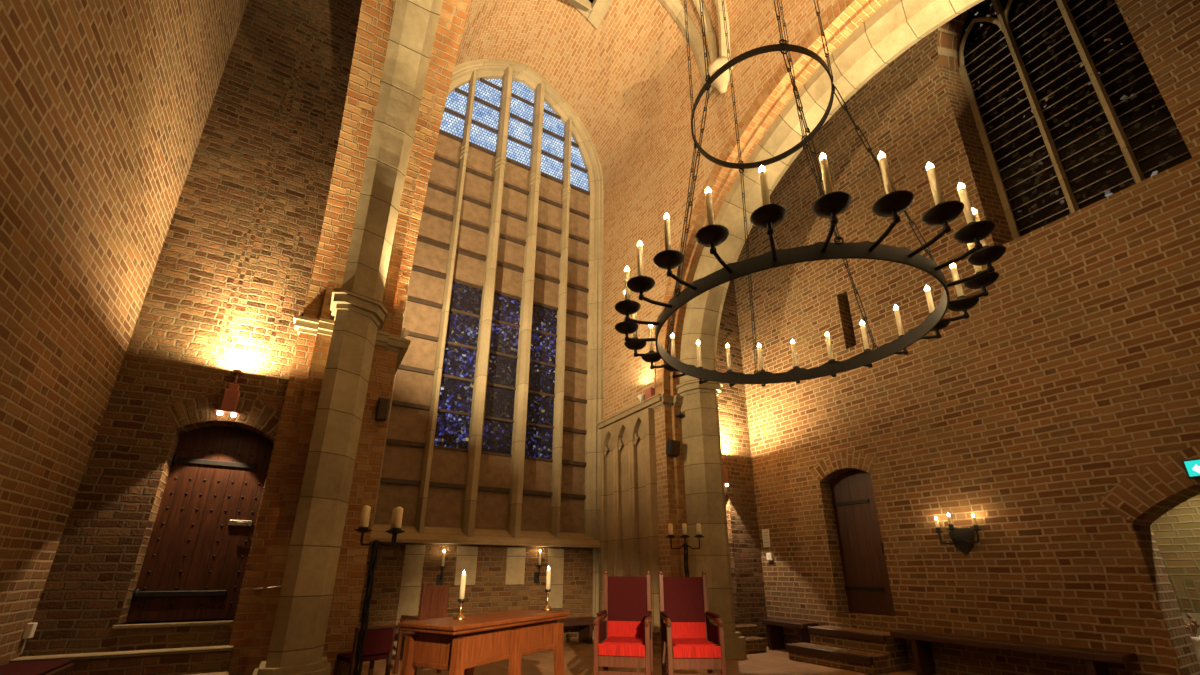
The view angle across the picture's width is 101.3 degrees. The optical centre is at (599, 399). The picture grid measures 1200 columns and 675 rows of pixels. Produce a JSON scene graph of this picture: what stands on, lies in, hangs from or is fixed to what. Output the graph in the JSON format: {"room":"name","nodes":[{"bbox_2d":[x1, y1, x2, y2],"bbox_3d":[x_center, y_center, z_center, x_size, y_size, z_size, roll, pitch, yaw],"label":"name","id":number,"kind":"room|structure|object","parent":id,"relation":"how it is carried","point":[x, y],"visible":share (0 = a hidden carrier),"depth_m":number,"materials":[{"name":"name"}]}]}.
{"room":"church","nodes":[
{"label":"church","id":0,"kind":"room"},
{"bbox_2d":[0,0,247,665],"bbox_3d":[-2.690,-4.193,1.832,0.500,11.500,10.550,11,-22,-28],"label":"wall","id":1,"kind":"structure","parent":0,"point":[105,105],"depth_m":3.89,"materials":[{"name":"red brick"}]},
{"bbox_2d":[20,622,37,653],"bbox_3d":[-4.834,2.011,4.152,0.050,0.240,0.070,11,-22,-28],"label":"junction box","id":2,"kind":"object","parent":1,"relation":"attached to","point":[30,628],"visible":1,"depth_m":4.15,"materials":[{"name":"white plastic"}]},
{"bbox_2d":[20,0,361,656],"bbox_3d":[-3.930,-2.523,6.697,2.510,11.500,0.604,11,-22,-28],"label":"wall","id":3,"kind":"structure","parent":0,"point":[233,271],"depth_m":5.62,"materials":[{"name":"brick"}]},
{"bbox_2d":[9,645,233,662],"bbox_3d":[-4.199,2.275,4.420,1.490,0.029,0.180,11,-22,-28],"label":"trim","id":4,"kind":"structure","parent":3,"relation":"attached to","point":[77,656],"depth_m":4.35,"materials":[{"name":"grey stone"}]},
{"bbox_2d":[64,650,232,674],"bbox_3d":[-4.205,2.508,4.349,1.490,0.455,0.160,11,-22,-28],"label":"wall","id":5,"kind":"structure","parent":3,"relation":"attached to","point":[212,661],"depth_m":4.43,"materials":[{"name":"brick"}]},
{"bbox_2d":[111,619,232,628],"bbox_3d":[-4.103,2.173,4.788,0.900,0.035,0.330,11,-22,-28],"label":"trim","id":6,"kind":"structure","parent":3,"relation":"attached to","point":[174,624],"depth_m":4.66,"materials":[{"name":"grey stone"}]},
{"bbox_2d":[126,426,273,621],"bbox_3d":[-4.144,1.245,5.220,0.872,2.000,0.141,11,-22,-28],"label":"door","id":7,"kind":"structure","parent":3,"relation":"in","point":[194,564],"depth_m":5.18,"materials":[{"name":"brown wood"}]},
{"bbox_2d":[215,369,243,416],"bbox_3d":[-4.013,-0.069,5.371,0.200,0.525,0.120,11,-22,-28],"label":"wall lamp","id":8,"kind":"object","parent":3,"relation":"attached to","point":[229,403],"visible":1,"depth_m":5.30,"materials":[{"name":"brown metal"}]},
{"bbox_2d":[240,586,280,591],"bbox_3d":[-3.380,1.904,4.974,0.494,0.067,0.055,-1,-19,3],"label":"handrail","id":9,"kind":"object","parent":3,"relation":"attached to","point":[274,586],"visible":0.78,"depth_m":4.97,"materials":[{"name":"metal"}]},
{"bbox_2d":[252,288,407,674],"bbox_3d":[-3.022,0.880,5.421,1.280,4.240,0.940,11,-22,-28],"label":"trim","id":10,"kind":"structure","parent":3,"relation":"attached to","point":[342,298],"depth_m":5.82,"materials":[{"name":"grey stone"}]},
{"bbox_2d":[228,0,470,674],"bbox_3d":[-1.227,-3.545,3.696,1.110,11.500,12.500,11,-22,-28],"label":"wall","id":11,"kind":"structure","parent":0,"point":[252,630],"depth_m":5.87,"materials":[{"name":"brick"}]},
{"bbox_2d":[188,672,228,674],"bbox_3d":[-3.623,2.613,4.379,0.460,0.280,0.265,11,-22,-28],"label":"trim","id":12,"kind":"structure","parent":11,"relation":"attached to","point":[214,673],"depth_m":4.52,"materials":[{"name":"stone"}]},
{"bbox_2d":[265,0,442,667],"bbox_3d":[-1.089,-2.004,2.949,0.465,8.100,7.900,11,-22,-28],"label":"column","id":13,"kind":"structure","parent":11,"relation":"attached to","point":[299,631],"depth_m":5.51,"materials":[{"name":"grey stone"}]},
{"bbox_2d":[375,397,389,420],"bbox_3d":[-2.657,0.113,6.008,0.130,0.283,0.171,11,-22,-28],"label":"loudspeaker","id":14,"kind":"object","parent":11,"relation":"attached to","point":[382,409],"visible":1,"depth_m":5.95,"materials":[{"name":"black plastic"}]},
{"bbox_2d":[357,542,592,641],"bbox_3d":[-1.991,-2.163,10.329,4.900,13.200,0.600,11,-22,-28],"label":"wall","id":15,"kind":"structure","parent":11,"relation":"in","point":[489,593],"depth_m":8.26,"materials":[{"name":"brick"}]},
{"bbox_2d":[436,566,445,584],"bbox_3d":[-2.528,2.809,7.837,0.104,0.300,0.162,11,-22,-28],"label":"bracket","id":16,"kind":"object","parent":15,"relation":"attached to","point":[439,581],"visible":0.9,"depth_m":7.86,"materials":[{"name":"black metal"}]},
{"bbox_2d":[441,549,444,565],"bbox_3d":[-2.512,2.538,7.902,0.042,0.266,0.041,11,-22,-28],"label":"candle","id":17,"kind":"object","parent":16,"relation":"on","point":[443,556],"visible":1,"depth_m":7.89,"materials":[{"name":"beige wax"}]},
{"bbox_2d":[370,59,603,654],"bbox_3d":[-1.846,-2.089,10.037,4.340,12.871,0.480,11,-22,-28],"label":"window","id":18,"kind":"structure","parent":15,"relation":"attached to","point":[496,406],"depth_m":9.83,"materials":[{"name":"stone"}]},
{"bbox_2d":[534,565,541,582],"bbox_3d":[-1.079,3.055,8.640,0.104,0.300,0.162,11,-22,-28],"label":"bracket","id":19,"kind":"object","parent":15,"relation":"attached to","point":[536,574],"visible":1,"depth_m":8.66,"materials":[{"name":"black metal"}]},
{"bbox_2d":[538,550,540,564],"bbox_3d":[-1.062,2.784,8.706,0.042,0.266,0.041,11,-22,-28],"label":"candle","id":20,"kind":"object","parent":19,"relation":"on","point":[539,563],"visible":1,"depth_m":8.68,"materials":[{"name":"beige wax"}]},
{"bbox_2d":[454,0,753,186],"bbox_3d":[1.150,-8.656,6.867,4.900,3.050,12.450,11,-22,-28],"label":"ceiling","id":21,"kind":"structure","parent":0,"point":[620,76],"depth_m":10.89,"materials":[{"name":"brick"}]},
{"bbox_2d":[568,0,612,28],"bbox_3d":[-0.384,-9.521,9.979,1.800,2.100,1.800,11,-22,-28],"label":"trim","id":22,"kind":"structure","parent":21,"relation":"attached to","point":[595,11],"depth_m":10.54,"materials":[{"name":"stone"}]},
{"bbox_2d":[615,0,1005,386],"bbox_3d":[1.394,-5.187,5.199,2.542,10.006,2.542,11,-22,-28],"label":"chandelier","id":23,"kind":"object","parent":21,"relation":"hanging from","point":[830,205],"visible":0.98,"depth_m":3.17,"materials":[{"name":"black metal"}]},
{"bbox_2d":[625,267,629,298],"bbox_3d":[0.198,-0.838,3.573,0.039,0.316,0.038,11,-22,-28],"label":"candle","id":24,"kind":"object","parent":23,"relation":"on","point":[627,273],"visible":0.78,"depth_m":3.56,"materials":[{"name":"beige wax"}]},
{"bbox_2d":[633,312,637,336],"bbox_3d":[0.295,-0.641,4.144,0.039,0.316,0.038,11,-22,-28],"label":"candle","id":25,"kind":"object","parent":23,"relation":"on","point":[635,334],"visible":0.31,"depth_m":4.12,"materials":[{"name":"beige wax"}]},
{"bbox_2d":[637,241,643,275],"bbox_3d":[0.270,-0.936,3.289,0.039,0.316,0.038,11,-22,-28],"label":"candle","id":26,"kind":"object","parent":23,"relation":"on","point":[639,246],"visible":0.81,"depth_m":3.28,"materials":[{"name":"beige wax"}]},
{"bbox_2d":[649,325,653,350],"bbox_3d":[0.457,-0.555,4.393,0.039,0.316,0.038,11,-22,-28],"label":"candle","id":27,"kind":"object","parent":23,"relation":"on","point":[651,343],"visible":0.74,"depth_m":4.38,"materials":[{"name":"beige wax"}]},
{"bbox_2d":[664,213,671,249],"bbox_3d":[0.416,-1.024,3.032,0.039,0.316,0.038,11,-22,-28],"label":"candle","id":28,"kind":"object","parent":23,"relation":"on","point":[667,232],"visible":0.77,"depth_m":3.02,"materials":[{"name":"beige wax"}]},
{"bbox_2d":[671,333,674,356],"bbox_3d":[0.681,-0.485,4.593,0.039,0.316,0.038,11,-22,-28],"label":"candle","id":29,"kind":"object","parent":23,"relation":"on","point":[673,338],"visible":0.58,"depth_m":4.58,"materials":[{"name":"beige wax"}]},
{"bbox_2d":[697,340,701,366],"bbox_3d":[0.953,-0.436,4.732,0.039,0.316,0.038,11,-22,-28],"label":"candle","id":30,"kind":"object","parent":23,"relation":"on","point":[699,360],"visible":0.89,"depth_m":4.72,"materials":[{"name":"beige wax"}]},
{"bbox_2d":[705,187,713,224],"bbox_3d":[0.628,-1.096,2.819,0.039,0.316,0.038,11,-22,-28],"label":"candle","id":31,"kind":"object","parent":23,"relation":"on","point":[708,196],"visible":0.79,"depth_m":2.81,"materials":[{"name":"beige wax"}]},
{"bbox_2d":[726,344,731,369],"bbox_3d":[1.254,-0.411,4.799,0.039,0.316,0.038,11,-22,-28],"label":"candle","id":32,"kind":"object","parent":23,"relation":"on","point":[728,357],"visible":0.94,"depth_m":4.78,"materials":[{"name":"beige wax"}]},
{"bbox_2d":[757,344,763,369],"bbox_3d":[1.562,-0.413,4.790,0.039,0.316,0.038,11,-22,-28],"label":"candle","id":33,"kind":"object","parent":23,"relation":"on","point":[759,348],"visible":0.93,"depth_m":4.78,"materials":[{"name":"beige wax"}]},
{"bbox_2d":[759,165,769,204],"bbox_3d":[0.891,-1.147,2.666,0.039,0.316,0.038,11,-22,-28],"label":"candle","id":34,"kind":"object","parent":23,"relation":"on","point":[762,172],"visible":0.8,"depth_m":2.65,"materials":[{"name":"beige wax"}]},
{"bbox_2d":[791,339,797,365],"bbox_3d":[1.858,-0.441,4.706,0.039,0.316,0.038,11,-22,-28],"label":"candle","id":35,"kind":"object","parent":23,"relation":"on","point":[793,348],"visible":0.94,"depth_m":4.69,"materials":[{"name":"beige wax"}]},
{"bbox_2d":[820,153,832,193],"bbox_3d":[1.187,-1.175,2.582,0.039,0.316,0.038,11,-22,-28],"label":"candle","id":36,"kind":"object","parent":23,"relation":"on","point":[826,177],"visible":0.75,"depth_m":2.57,"materials":[{"name":"beige wax"}]},
{"bbox_2d":[825,332,833,359],"bbox_3d":[2.121,-0.492,4.553,0.039,0.316,0.038,11,-22,-28],"label":"candle","id":37,"kind":"object","parent":23,"relation":"on","point":[828,341],"visible":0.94,"depth_m":4.54,"materials":[{"name":"beige wax"}]},
{"bbox_2d":[860,320,868,349],"bbox_3d":[2.333,-0.565,4.340,0.039,0.316,0.038,11,-22,-28],"label":"candle","id":38,"kind":"object","parent":23,"relation":"on","point":[862,326],"visible":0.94,"depth_m":4.33,"materials":[{"name":"beige wax"}]},
{"bbox_2d":[878,152,893,193],"bbox_3d":[1.496,-1.177,2.573,0.039,0.316,0.038,11,-22,-28],"label":"candle","id":39,"kind":"object","parent":23,"relation":"on","point":[885,172],"visible":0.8,"depth_m":2.56,"materials":[{"name":"beige wax"}]},
{"bbox_2d":[894,305,903,335],"bbox_3d":[2.480,-0.652,4.083,0.039,0.316,0.038,11,-22,-28],"label":"candle","id":40,"kind":"object","parent":23,"relation":"on","point":[896,310],"visible":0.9,"depth_m":4.07,"materials":[{"name":"beige wax"}]},
{"bbox_2d":[925,285,934,312],"bbox_3d":[2.552,-0.750,3.799,0.039,0.316,0.038,11,-22,-28],"label":"candle","id":41,"kind":"object","parent":23,"relation":"on","point":[931,307],"visible":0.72,"depth_m":3.79,"materials":[{"name":"beige wax"}]},
{"bbox_2d":[926,162,943,204],"bbox_3d":[1.796,-1.152,2.640,0.039,0.316,0.038,11,-22,-28],"label":"candle","id":42,"kind":"object","parent":23,"relation":"on","point":[933,180],"visible":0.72,"depth_m":2.63,"materials":[{"name":"beige wax"}]},
{"bbox_2d":[950,263,963,296],"bbox_3d":[2.543,-0.851,3.507,0.039,0.316,0.038,11,-22,-28],"label":"candle","id":43,"kind":"object","parent":23,"relation":"on","point":[954,272],"visible":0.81,"depth_m":3.50,"materials":[{"name":"beige wax"}]},
{"bbox_2d":[958,183,975,223],"bbox_3d":[2.068,-1.103,2.779,0.039,0.316,0.038,11,-22,-28],"label":"candle","id":44,"kind":"object","parent":23,"relation":"on","point":[968,212],"visible":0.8,"depth_m":2.77,"materials":[{"name":"beige wax"}]},
{"bbox_2d":[967,243,981,272],"bbox_3d":[2.455,-0.947,3.228,0.039,0.316,0.038,11,-22,-28],"label":"candle","id":45,"kind":"object","parent":23,"relation":"on","point":[971,245],"visible":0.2,"depth_m":3.20,"materials":[{"name":"beige wax"}]},
{"bbox_2d":[972,208,987,245],"bbox_3d":[2.293,-1.034,2.979,0.039,0.316,0.038,11,-22,-28],"label":"candle","id":46,"kind":"object","parent":23,"relation":"on","point":[983,242],"visible":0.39,"depth_m":2.98,"materials":[{"name":"beige wax"}]},
{"bbox_2d":[358,640,940,674],"bbox_3d":[1.569,2.553,3.325,11.130,0.250,13.100,11,-22,-28],"label":"floor","id":47,"kind":"structure","parent":0,"point":[578,656],"depth_m":6.37,"materials":[{"name":"stone"}]},
{"bbox_2d":[0,659,73,674],"bbox_3d":[-3.831,1.942,2.732,0.420,0.475,3.000,11,-22,-28],"label":"bench","id":48,"kind":"object","parent":47,"relation":"on","point":[51,667],"visible":1,"depth_m":3.79,"materials":[{"name":"brown wood"}]},
{"bbox_2d":[333,625,395,674],"bbox_3d":[-2.468,2.696,5.143,0.395,0.630,0.420,-15,-24,37],"label":"chair","id":49,"kind":"object","parent":47,"relation":"on","point":[379,642],"visible":0.98,"depth_m":5.10,"materials":[{"name":"red fabric"}]},
{"bbox_2d":[353,527,404,674],"bbox_3d":[-2.027,1.912,4.282,0.433,1.553,0.394,11,-22,-28],"label":"candelabrum","id":50,"kind":"object","parent":47,"relation":"on","point":[375,544],"visible":1,"depth_m":4.38,"materials":[{"name":"black metal"}]},
{"bbox_2d":[359,505,370,526],"bbox_3d":[-2.158,1.081,4.522,0.074,0.224,0.072,11,-22,-28],"label":"candle","id":51,"kind":"object","parent":50,"relation":"on","point":[365,515],"visible":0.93,"depth_m":4.50,"materials":[{"name":"beige wax"}]},
{"bbox_2d":[390,508,394,528],"bbox_3d":[-1.949,1.140,4.690,0.074,0.224,0.072,11,-22,-28],"label":"candle","id":52,"kind":"object","parent":50,"relation":"on","point":[393,512],"visible":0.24,"depth_m":4.66,"materials":[{"name":"beige wax"}]},
{"bbox_2d":[393,507,402,527],"bbox_3d":[-1.893,1.114,4.613,0.074,0.224,0.072,11,-22,-28],"label":"candle","id":53,"kind":"object","parent":50,"relation":"on","point":[398,515],"visible":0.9,"depth_m":4.59,"materials":[{"name":"beige wax"}]},
{"bbox_2d":[368,625,406,660],"bbox_3d":[-2.662,3.549,7.270,1.550,0.400,0.440,11,-22,-28],"label":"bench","id":54,"kind":"object","parent":47,"relation":"on","point":[397,627],"visible":0.02,"depth_m":6.97,"materials":[{"name":"brown wood"}]},
{"bbox_2d":[393,583,449,674],"bbox_3d":[-2.204,2.826,6.132,0.400,1.030,0.420,-14,-24,36],"label":"chair","id":55,"kind":"object","parent":47,"relation":"on","point":[434,599],"visible":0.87,"depth_m":6.07,"materials":[{"name":"red wood"}]},
{"bbox_2d":[398,609,569,674],"bbox_3d":[-0.997,2.396,4.484,0.640,0.780,1.660,-10,-21,27],"label":"altar table","id":56,"kind":"object","parent":47,"relation":"on","point":[456,647],"visible":1,"depth_m":4.16,"materials":[{"name":"brown wood"}]},
{"bbox_2d":[453,599,466,619],"bbox_3d":[-1.232,1.849,4.354,0.120,0.167,0.120,11,-22,-28],"label":"candlestick","id":57,"kind":"object","parent":56,"relation":"on","point":[460,616],"visible":0.99,"depth_m":4.33,"materials":[{"name":"gold metal"}]},
{"bbox_2d":[459,571,465,598],"bbox_3d":[-1.231,1.663,4.418,0.047,0.250,0.046,11,-22,-28],"label":"candle","id":58,"kind":"object","parent":57,"relation":"on","point":[463,577],"visible":0.98,"depth_m":4.40,"materials":[{"name":"beige wax"}]},
{"bbox_2d":[542,589,552,610],"bbox_3d":[-0.571,2.173,5.356,0.120,0.212,0.120,11,-22,-28],"label":"candlestick","id":59,"kind":"object","parent":56,"relation":"on","point":[547,607],"visible":1,"depth_m":5.33,"materials":[{"name":"gold metal"}]},
{"bbox_2d":[546,567,550,588],"bbox_3d":[-0.570,1.966,5.428,0.049,0.250,0.048,11,-22,-28],"label":"candle","id":60,"kind":"object","parent":59,"relation":"on","point":[548,572],"visible":1,"depth_m":5.41,"materials":[{"name":"beige wax"}]},
{"bbox_2d":[556,617,603,643],"bbox_3d":[-0.953,3.885,8.201,2.160,0.385,0.440,11,-22,-28],"label":"bench","id":61,"kind":"object","parent":47,"relation":"on","point":[585,624],"visible":0.3,"depth_m":8.44,"materials":[{"name":"brown wood"}]},
{"bbox_2d":[593,570,653,674],"bbox_3d":[0.260,2.426,5.185,0.570,1.190,0.601,-3,-19,9],"label":"armchair","id":62,"kind":"object","parent":47,"relation":"on","point":[625,630],"visible":1,"depth_m":5.39,"materials":[{"name":"red fabric"}]},
{"bbox_2d":[602,636,644,644],"bbox_3d":[0.261,2.559,5.147,0.430,0.095,0.500,-3,-19,9],"label":"seat cushion","id":63,"kind":"object","parent":62,"relation":"on","point":[627,640],"depth_m":5.10,"materials":[{"name":"red fabric"}]},
{"bbox_2d":[665,535,704,576],"bbox_3d":[1.218,2.731,6.805,0.427,1.673,0.470,15,-24,-37],"label":"candelabrum","id":64,"kind":"object","parent":47,"relation":"on","point":[685,546],"visible":0.48,"depth_m":6.99,"materials":[{"name":"black metal"}]},
{"bbox_2d":[668,523,672,534],"bbox_3d":[1.022,1.883,7.125,0.072,0.189,0.070,11,-22,-28],"label":"candle","id":65,"kind":"object","parent":64,"relation":"on","point":[670,526],"visible":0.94,"depth_m":7.10,"materials":[{"name":"beige wax"}]},
{"bbox_2d":[682,523,686,534],"bbox_3d":[1.220,1.873,7.092,0.072,0.189,0.070,11,-22,-28],"label":"candle","id":66,"kind":"object","parent":64,"relation":"on","point":[684,526],"visible":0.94,"depth_m":7.07,"materials":[{"name":"beige wax"}]},
{"bbox_2d":[696,523,701,534],"bbox_3d":[1.417,1.862,7.059,0.072,0.189,0.070,11,-22,-28],"label":"candle","id":67,"kind":"object","parent":64,"relation":"on","point":[698,525],"visible":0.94,"depth_m":7.04,"materials":[{"name":"beige wax"}]},
{"bbox_2d":[658,571,726,674],"bbox_3d":[0.935,2.399,5.097,0.570,1.190,0.601,1,-19,-2],"label":"armchair","id":68,"kind":"object","parent":47,"relation":"on","point":[686,630],"visible":1,"depth_m":5.31,"materials":[{"name":"red fabric"}]},
{"bbox_2d":[666,638,715,645],"bbox_3d":[0.934,2.531,5.059,0.430,0.095,0.500,1,-19,-2],"label":"seat cushion","id":69,"kind":"object","parent":68,"relation":"on","point":[675,641],"depth_m":5.02,"materials":[{"name":"red fabric"}]},
{"bbox_2d":[762,619,817,649],"bbox_3d":[2.982,3.703,7.705,0.360,0.440,0.800,11,-22,-28],"label":"bench","id":70,"kind":"object","parent":47,"relation":"on","point":[775,636],"visible":0.83,"depth_m":7.83,"materials":[{"name":"brown wood"}]},
{"bbox_2d":[890,630,1137,674],"bbox_3d":[4.394,2.901,5.405,0.360,0.470,2.170,11,-22,-28],"label":"bench","id":71,"kind":"object","parent":47,"relation":"on","point":[1095,660],"visible":1,"depth_m":5.28,"materials":[{"name":"brown wood"}]},
{"bbox_2d":[1184,613,1199,664],"bbox_3d":[5.877,2.519,4.813,0.300,0.819,0.300,11,-22,-28],"label":"vase","id":72,"kind":"object","parent":47,"relation":"on","point":[1195,639],"visible":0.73,"depth_m":4.84,"materials":[{"name":"white ceramic"}]},
{"bbox_2d":[678,246,767,646],"bbox_3d":[2.286,-1.326,10.096,0.980,11.500,0.600,11,-22,-28],"label":"wall","id":73,"kind":"structure","parent":0,"point":[749,602],"depth_m":8.89,"materials":[{"name":"brick"}]},
{"bbox_2d":[651,379,746,659],"bbox_3d":[1.660,1.782,7.979,1.280,4.240,0.940,11,-22,-28],"label":"trim","id":74,"kind":"structure","parent":73,"relation":"attached to","point":[735,645],"depth_m":8.30,"materials":[{"name":"grey stone"}]},
{"bbox_2d":[722,456,729,485],"bbox_3d":[2.169,1.263,8.700,0.200,0.525,0.120,11,-22,-28],"label":"wall lamp","id":75,"kind":"object","parent":73,"relation":"attached to","point":[725,473],"visible":0.42,"depth_m":8.63,"materials":[{"name":"brown metal"}]},
{"bbox_2d":[735,624,766,653],"bbox_3d":[2.207,3.738,7.694,0.900,0.360,0.420,11,-22,-28],"label":"steps","id":76,"kind":"structure","parent":73,"relation":"attached to","point":[754,644],"depth_m":7.64,"materials":[{"name":"brick"}]},
{"bbox_2d":[603,0,887,653],"bbox_3d":[3.454,-2.644,6.254,1.110,11.500,12.500,11,-22,-28],"label":"wall","id":77,"kind":"structure","parent":0,"point":[652,183],"depth_m":8.65,"materials":[{"name":"brick"}]},
{"bbox_2d":[395,340,665,428],"bbox_3d":[-1.282,-0.073,8.296,4.340,0.170,2.130,11,-22,-28],"label":"trim","id":78,"kind":"structure","parent":77,"relation":"attached to","point":[647,403],"depth_m":8.86,"materials":[{"name":"stone"}]},
{"bbox_2d":[401,327,409,337],"bbox_3d":[-2.608,-0.873,6.546,0.146,0.187,0.117,11,-22,-28],"label":"spotlight","id":79,"kind":"object","parent":78,"relation":"on","point":[405,332],"visible":0.67,"depth_m":6.51,"materials":[{"name":"white plastic"}]},
{"bbox_2d":[637,394,643,401],"bbox_3d":[0.751,-0.029,8.954,0.149,0.188,0.122,11,-22,-28],"label":"spotlight","id":80,"kind":"object","parent":78,"relation":"on","point":[641,396],"visible":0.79,"depth_m":8.93,"materials":[{"name":"white plastic"}]},
{"bbox_2d":[645,387,654,399],"bbox_3d":[0.890,-0.101,8.761,0.100,0.200,0.180,11,-22,-28],"label":"box","id":81,"kind":"object","parent":78,"relation":"on","point":[649,392],"visible":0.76,"depth_m":8.71,"materials":[{"name":"red paint"}]},
{"bbox_2d":[600,408,659,632],"bbox_3d":[2.150,1.275,5.949,0.149,3.880,8.300,11,-22,-28],"label":"wall panel","id":82,"kind":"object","parent":77,"relation":"attached to","point":[629,507],"depth_m":8.71,"materials":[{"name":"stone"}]},
{"bbox_2d":[666,440,679,455],"bbox_3d":[1.211,0.788,8.146,0.200,0.258,0.178,11,-22,-28],"label":"loudspeaker","id":83,"kind":"object","parent":77,"relation":"attached to","point":[672,446],"visible":1,"depth_m":8.09,"materials":[{"name":"black plastic"}]},
{"bbox_2d":[671,441,679,454],"bbox_3d":[1.243,0.783,8.089,0.176,0.212,0.050,11,-22,-28],"label":"grille","id":84,"kind":"object","parent":83,"relation":"attached to","point":[675,445],"depth_m":8.08,"materials":[{"name":"black metal"}]},
{"bbox_2d":[676,410,684,417],"bbox_3d":[1.386,0.243,8.398,0.140,0.100,0.100,11,-22,-28],"label":"wall bracket","id":85,"kind":"object","parent":77,"relation":"attached to","point":[678,413],"visible":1,"depth_m":8.35,"materials":[{"name":"black metal"}]},
{"bbox_2d":[659,0,732,96],"bbox_3d":[1.217,-7.163,8.843,2.199,3.994,1.604,11,-22,-28],"label":"trim","id":86,"kind":"structure","parent":77,"relation":"attached to","point":[717,59],"depth_m":8.93,"materials":[{"name":"stone"}]},
{"bbox_2d":[680,0,983,632],"bbox_3d":[3.553,-1.110,5.485,0.465,8.100,7.900,11,-22,-28],"label":"arch","id":87,"kind":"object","parent":77,"relation":"attached to","point":[896,26],"depth_m":7.64,"materials":[{"name":"grey stone"}]},
{"bbox_2d":[734,0,1199,674],"bbox_3d":[5.615,-2.689,6.096,0.554,11.500,10.050,11,-22,-28],"label":"wall","id":88,"kind":"structure","parent":0,"point":[1062,414],"depth_m":6.01,"materials":[{"name":"red brick"}]},
{"bbox_2d":[762,529,770,546],"bbox_3d":[2.916,2.426,8.637,0.019,0.300,0.150,11,-22,-28],"label":"plate","id":89,"kind":"object","parent":88,"relation":"attached to","point":[765,533],"visible":1,"depth_m":8.63,"materials":[{"name":"beige paper"}]},
{"bbox_2d":[766,553,772,559],"bbox_3d":[2.925,2.703,8.488,0.052,0.120,0.110,11,-22,-28],"label":"switch box","id":90,"kind":"object","parent":88,"relation":"attached to","point":[769,556],"visible":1,"depth_m":8.46,"materials":[{"name":"white plastic"}]},
{"bbox_2d":[789,625,909,674],"bbox_3d":[3.339,3.380,6.733,0.770,0.420,1.270,11,-22,-28],"label":"steps","id":91,"kind":"structure","parent":88,"relation":"attached to","point":[890,656],"depth_m":6.38,"materials":[{"name":"red brick"}]},
{"bbox_2d":[786,626,886,665],"bbox_3d":[3.162,3.296,6.653,0.420,0.325,1.270,11,-22,-28],"label":"trim","id":92,"kind":"structure","parent":91,"relation":"on","point":[880,638],"depth_m":6.54,"materials":[{"name":"brown stone"}]},
{"bbox_2d":[830,470,894,615],"bbox_3d":[3.967,2.092,7.392,0.127,2.090,0.860,11,-22,-28],"label":"door","id":93,"kind":"structure","parent":88,"relation":"in","point":[866,578],"depth_m":7.42,"materials":[{"name":"brown wood"}]},
{"bbox_2d":[935,524,980,554],"bbox_3d":[4.354,1.701,5.992,0.274,0.360,0.530,11,-22,-28],"label":"wall sconce","id":94,"kind":"object","parent":88,"relation":"attached to","point":[962,538],"visible":1,"depth_m":6.01,"materials":[{"name":"black metal"}]},
{"bbox_2d":[935,516,939,526],"bbox_3d":[4.281,1.559,6.252,0.042,0.157,0.041,11,-22,-28],"label":"candle","id":95,"kind":"object","parent":94,"relation":"on","point":[936,520],"visible":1,"depth_m":6.24,"materials":[{"name":"beige wax"}]},
{"bbox_2d":[947,513,951,523],"bbox_3d":[4.283,1.461,6.030,0.042,0.157,0.041,11,-22,-28],"label":"candle","id":96,"kind":"object","parent":94,"relation":"on","point":[949,519],"visible":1,"depth_m":6.02,"materials":[{"name":"beige wax"}]},
{"bbox_2d":[971,513,976,524],"bbox_3d":[4.492,1.442,5.908,0.042,0.157,0.041,11,-22,-28],"label":"candle","id":97,"kind":"object","parent":94,"relation":"on","point":[974,521],"visible":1,"depth_m":5.89,"materials":[{"name":"beige wax"}]},
{"bbox_2d":[959,0,1191,239],"bbox_3d":[5.852,-4.381,6.464,0.140,4.742,1.712,11,-22,-28],"label":"window","id":98,"kind":"structure","parent":88,"relation":"in","point":[1069,113],"depth_m":6.27,"materials":[{"name":"glass"}]},
{"bbox_2d":[1182,458,1199,478],"bbox_3d":[5.549,0.593,4.415,0.066,0.170,0.400,11,-22,-28],"label":"exit sign","id":99,"kind":"object","parent":88,"relation":"attached to","point":[1191,466],"visible":1,"depth_m":4.52,"materials":[{"name":"green plastic"}]},
{"bbox_2d":[1151,494,1199,612],"bbox_3d":[6.851,1.210,4.348,1.330,3.000,3.630,11,-22,-28],"label":"wall","id":100,"kind":"structure","parent":0,"point":[1176,532],"depth_m":5.51,"materials":[{"name":"beige brick"}]},
{"bbox_2d":[1181,612,1199,635],"bbox_3d":[7.143,2.326,4.170,0.020,0.775,3.070,11,-22,-28],"label":"trim","id":101,"kind":"structure","parent":100,"relation":"attached to","point":[1196,616],"depth_m":5.36,"materials":[{"name":"stone"}]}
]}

